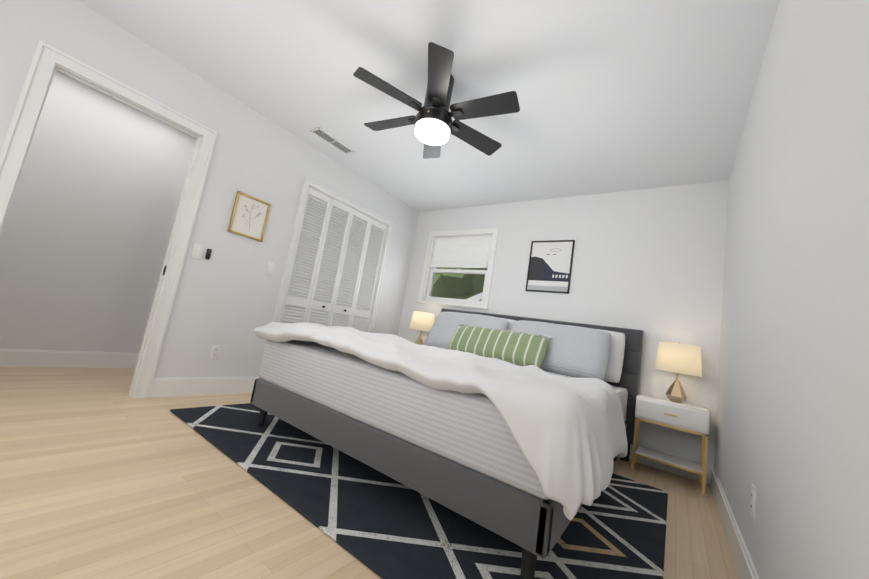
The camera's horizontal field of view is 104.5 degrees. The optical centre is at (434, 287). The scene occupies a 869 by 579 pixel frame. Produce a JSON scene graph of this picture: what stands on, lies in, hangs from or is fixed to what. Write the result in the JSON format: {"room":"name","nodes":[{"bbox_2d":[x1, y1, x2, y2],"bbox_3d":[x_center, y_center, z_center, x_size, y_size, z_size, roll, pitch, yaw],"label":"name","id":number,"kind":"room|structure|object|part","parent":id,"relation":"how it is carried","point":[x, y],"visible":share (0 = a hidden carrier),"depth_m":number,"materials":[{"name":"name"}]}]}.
{"room":"bedroom","nodes":[
{"label":"bedroom","id":0,"kind":"room"},
{"bbox_2d":[0,71,196,352],"bbox_3d":[-3.132,-0.574,2.744,0.090,2.400,1.786,4,-9,36],"label":"wall","id":1,"kind":"structure","parent":0,"point":[86,232],"depth_m":2.89,"materials":[{"name":"white paint"}]},
{"bbox_2d":[0,349,138,367],"bbox_3d":[-3.295,0.529,2.534,0.016,0.135,1.696,4,-9,36],"label":"baseboard","id":2,"kind":"structure","parent":1,"relation":"attached to","point":[36,358],"depth_m":2.81,"materials":[{"name":"white wood"}]},
{"bbox_2d":[0,0,418,377],"bbox_3d":[-1.625,-0.302,2.962,0.090,2.400,4.140,4,-9,36],"label":"wall","id":3,"kind":"structure","parent":0,"point":[226,295],"depth_m":2.73,"materials":[{"name":"white paint"}]},
{"bbox_2d":[0,40,216,398],"bbox_3d":[-2.182,-0.314,2.180,0.118,2.050,0.928,4,-9,36],"label":"door frame","id":4,"kind":"structure","parent":3,"relation":"attached to","point":[48,60],"depth_m":2.34,"materials":[{"name":"white wood"}]},
{"bbox_2d":[191,243,203,259],"bbox_3d":[-1.829,-0.280,2.599,0.013,0.116,0.072,4,-9,36],"label":"light switch","id":5,"kind":"object","parent":3,"relation":"attached to","point":[197,251],"visible":1,"depth_m":2.60,"materials":[{"name":"white plastic"}]},
{"bbox_2d":[148,376,259,397],"bbox_3d":[-1.809,0.794,2.723,0.016,0.135,0.795,4,-9,36],"label":"baseboard","id":6,"kind":"structure","parent":3,"relation":"attached to","point":[169,387],"depth_m":2.65,"materials":[{"name":"white wood"}]},
{"bbox_2d":[205,249,211,259],"bbox_3d":[-1.786,-0.265,2.656,0.018,0.084,0.032,4,-9,36],"label":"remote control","id":7,"kind":"object","parent":3,"relation":"attached to","point":[208,253],"visible":1,"depth_m":2.65,"materials":[{"name":"black plastic"}]},
{"bbox_2d":[209,345,221,359],"bbox_3d":[-1.784,0.527,2.738,0.010,0.116,0.072,4,-9,36],"label":"electrical outlet","id":8,"kind":"object","parent":3,"relation":"attached to","point":[215,352],"visible":1,"depth_m":2.73,"materials":[{"name":"white plastic"}]},
{"bbox_2d":[228,191,270,241],"bbox_3d":[-1.585,-0.608,2.894,0.022,0.350,0.285,4,-9,36],"label":"picture","id":9,"kind":"object","parent":3,"relation":"attached to","point":[249,216],"visible":1,"depth_m":2.89,"materials":[{"name":"white paper"}]},
{"bbox_2d":[265,261,274,274],"bbox_3d":[-1.494,-0.176,3.066,0.013,0.116,0.072,4,-9,36],"label":"light switch","id":10,"kind":"object","parent":3,"relation":"attached to","point":[270,268],"visible":1,"depth_m":3.06,"materials":[{"name":"white plastic"}]},
{"bbox_2d":[279,187,386,331],"bbox_3d":[-1.088,0.074,3.679,0.064,1.984,1.155,4,-9,36],"label":"closet doors","id":11,"kind":"structure","parent":3,"relation":"in","point":[326,286],"depth_m":3.65,"materials":[{"name":"white wood"}]},
{"bbox_3d":[-1.347,-0.011,3.341,0.036,1.984,0.286,4,-9,36],"label":"panel","id":12,"kind":"part","parent":11,"relation":"part of","materials":[{"name":"white wood"}]},
{"bbox_3d":[-1.171,0.046,3.563,0.064,1.984,0.286,4,-9,36],"label":"panel","id":13,"kind":"part","parent":11,"relation":"part of","materials":[{"name":"white wood"}]},
{"bbox_3d":[-1.005,0.102,3.794,0.064,1.984,0.286,4,-9,36],"label":"panel","id":14,"kind":"part","parent":11,"relation":"part of","materials":[{"name":"white wood"}]},
{"bbox_3d":[-0.851,0.158,4.034,0.036,1.984,0.286,4,-9,36],"label":"panel","id":15,"kind":"part","parent":11,"relation":"part of","materials":[{"name":"white wood"}]},
{"bbox_2d":[273,177,392,332],"bbox_3d":[-1.100,0.051,3.693,0.118,2.060,1.273,4,-9,36],"label":"trim","id":16,"kind":"structure","parent":3,"relation":"attached to","point":[308,183],"depth_m":3.50,"materials":[{"name":"white wood"}]},
{"bbox_2d":[297,197,381,266],"bbox_3d":[-1.392,-0.138,3.949,0.680,2.400,1.469,4,-9,36],"label":"wall","id":17,"kind":"structure","parent":0,"point":[340,229],"depth_m":4.48,"materials":[{"name":"grey paint"}]},
{"bbox_2d":[0,367,738,578],"bbox_3d":[-0.861,0.998,2.186,4.580,0.100,4.280,4,-9,36],"label":"floor","id":18,"kind":"structure","parent":0,"point":[103,475],"depth_m":1.33,"materials":[{"name":"brown wood"}]},
{"bbox_2d":[170,403,667,578],"bbox_3d":[-0.114,1.062,2.186,2.660,0.012,1.922,4,-9,36],"label":"rug","id":19,"kind":"object","parent":18,"relation":"on","point":[381,525],"visible":0.49,"depth_m":1.46,"materials":[{"name":"black fabric"}]},
{"bbox_2d":[250,308,643,578],"bbox_3d":[0.243,0.613,2.471,2.152,1.074,2.305,4,-9,36],"label":"bed","id":20,"kind":"object","parent":18,"relation":"on","point":[518,430],"visible":1,"depth_m":1.46,"materials":[{"name":"grey fabric"}]},
{"bbox_3d":[0.215,0.716,2.487,1.909,0.270,2.081,4,-9,36],"label":"mattress","id":21,"kind":"part","parent":20,"relation":"part of","materials":[{"name":"white fabric"}]},
{"bbox_2d":[425,311,509,359],"bbox_3d":[0.312,0.458,3.361,0.880,0.460,0.209,4,-37,38],"label":"pillow","id":22,"kind":"object","parent":20,"relation":"on","point":[445,325],"depth_m":3.35,"materials":[{"name":"fabric"}]},
{"bbox_2d":[448,326,548,367],"bbox_3d":[0.523,0.493,2.899,0.920,0.300,0.161,4,-41,36],"label":"pillow","id":23,"kind":"object","parent":20,"relation":"on","point":[520,349],"depth_m":2.78,"materials":[{"name":"green fabric"}]},
{"bbox_2d":[502,320,611,379],"bbox_3d":[1.011,0.503,2.845,0.880,0.460,0.205,4,-37,34],"label":"pillow","id":24,"kind":"object","parent":20,"relation":"on","point":[575,351],"depth_m":2.67,"materials":[{"name":"grey fabric"}]},
{"bbox_2d":[631,394,709,493],"bbox_3d":[1.764,1.136,2.530,0.440,0.549,0.331,4,-9,36],"label":"nightstand","id":25,"kind":"object","parent":18,"relation":"on","point":[689,418],"visible":1,"depth_m":2.46,"materials":[{"name":"white paint"}]},
{"bbox_2d":[655,342,701,402],"bbox_3d":[1.876,0.649,2.595,0.296,0.456,0.296,4,-9,36],"label":"lamp","id":26,"kind":"object","parent":25,"relation":"on","point":[677,358],"visible":1,"depth_m":2.52,"materials":[{"name":"beige fabric"}]},
{"bbox_3d":[1.892,0.549,2.607,0.296,0.216,0.296,4,-9,36],"label":"lamp shade","id":27,"kind":"part","parent":26,"relation":"part of","materials":[{"name":"beige fabric"}]},
{"bbox_3d":[-0.270,0.997,4.019,0.440,0.549,0.331,4,-9,36],"label":"nightstand","id":28,"kind":"object","parent":18,"relation":"on","visible":0},
{"bbox_2d":[410,311,434,344],"bbox_3d":[-0.158,0.510,4.084,0.296,0.456,0.296,4,-9,36],"label":"lamp","id":29,"kind":"object","parent":28,"relation":"on","point":[423,321],"visible":0.9,"depth_m":3.98,"materials":[{"name":"beige fabric"}]},
{"bbox_3d":[-0.142,0.411,4.096,0.296,0.216,0.296,4,-9,36],"label":"lamp shade","id":30,"kind":"part","parent":29,"relation":"part of","materials":[{"name":"beige fabric"}]},
{"bbox_2d":[77,0,778,211],"bbox_3d":[-0.464,-1.450,2.500,4.580,0.100,4.280,4,-9,36],"label":"ceiling","id":31,"kind":"structure","parent":0,"point":[619,95],"depth_m":2.14,"materials":[{"name":"white paint"}]},
{"bbox_2d":[310,127,354,154],"bbox_3d":[-0.962,-1.385,3.192,0.140,0.010,0.420,4,-9,36],"label":"ceiling vent","id":32,"kind":"object","parent":31,"relation":"in","point":[322,134],"visible":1,"depth_m":3.18,"materials":[{"name":"white plastic"}]},
{"bbox_2d":[353,42,519,158],"bbox_3d":[0.013,-1.156,2.162,1.073,0.410,1.034,4,-9,36],"label":"ceiling fan","id":33,"kind":"object","parent":31,"relation":"hanging from","point":[435,125],"visible":1,"depth_m":2.04,"materials":[{"name":"black"}]},
{"bbox_2d":[398,181,728,466],"bbox_3d":[0.962,0.208,3.670,3.480,2.400,0.140,4,-9,36],"label":"wall","id":34,"kind":"structure","parent":0,"point":[649,262],"depth_m":3.08,"materials":[{"name":"white paint"}]},
{"bbox_2d":[416,228,498,310],"bbox_3d":[0.303,-0.235,4.224,1.033,0.978,0.180,4,-9,36],"label":"window","id":35,"kind":"structure","parent":34,"relation":"in","point":[470,253],"depth_m":4.20,"materials":[{"name":"white"}]},
{"bbox_3d":[0.317,-0.224,4.244,0.769,0.745,0.037,4,-9,36],"label":"glass","id":36,"kind":"part","parent":35,"relation":"part of","materials":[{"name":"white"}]},
{"bbox_2d":[429,235,493,268],"bbox_3d":[0.316,-0.452,4.221,0.845,0.413,0.036,4,-9,36],"label":"shade","id":37,"kind":"object","parent":35,"relation":"attached to","point":[466,252],"depth_m":4.22,"materials":[{"name":"white fabric"}]},
{"bbox_3d":[0.359,-0.636,4.262,0.845,0.030,0.020,4,-9,36],"label":"window shade rail","id":38,"kind":"part","parent":35,"relation":"part of","materials":[{"name":"white plastic"}]},
{"bbox_2d":[525,240,574,293],"bbox_3d":[1.198,-0.225,3.503,0.442,0.550,0.025,4,-9,36],"label":"art","id":39,"kind":"object","parent":34,"relation":"attached to","point":[550,267],"visible":0.96,"depth_m":3.50,"materials":[{"name":"black"}]},
{"bbox_2d":[629,444,710,483],"bbox_3d":[0.737,1.302,3.465,3.268,0.135,0.016,4,-9,36],"label":"baseboard","id":40,"kind":"structure","parent":34,"relation":"attached to","point":[672,469],"depth_m":2.63,"materials":[{"name":"white"}]},
{"bbox_2d":[714,0,868,578],"bbox_3d":[1.146,-0.103,1.019,0.090,2.400,4.280,4,-9,36],"label":"wall","id":41,"kind":"structure","parent":0,"point":[792,433],"depth_m":0.94,"materials":[{"name":"white paint"}]},
{"bbox_2d":[710,465,758,578],"bbox_3d":[0.909,0.998,0.888,0.016,0.135,4.050,4,-9,36],"label":"baseboard","id":42,"kind":"structure","parent":41,"relation":"attached to","point":[744,565],"depth_m":1.56,"materials":[{"name":"white wood"}]},
{"bbox_2d":[750,484,756,520],"bbox_3d":[1.216,0.818,1.284,0.010,0.116,0.072,4,-9,36],"label":"electrical outlet","id":43,"kind":"object","parent":41,"relation":"attached to","point":[753,501],"visible":0.98,"depth_m":1.27,"materials":[{"name":"white plastic"}]},
{"label":"outside","id":44,"kind":"structure","parent":0,"visible":0},
{"bbox_2d":[431,266,487,300],"bbox_3d":[10.638,0.328,19.697,60.000,11.672,35.800,4,-9,36],"label":"yard","id":45,"kind":"structure","parent":44,"point":[457,284],"depth_m":17.71,"materials":[{"name":"green plant"}]}
]}

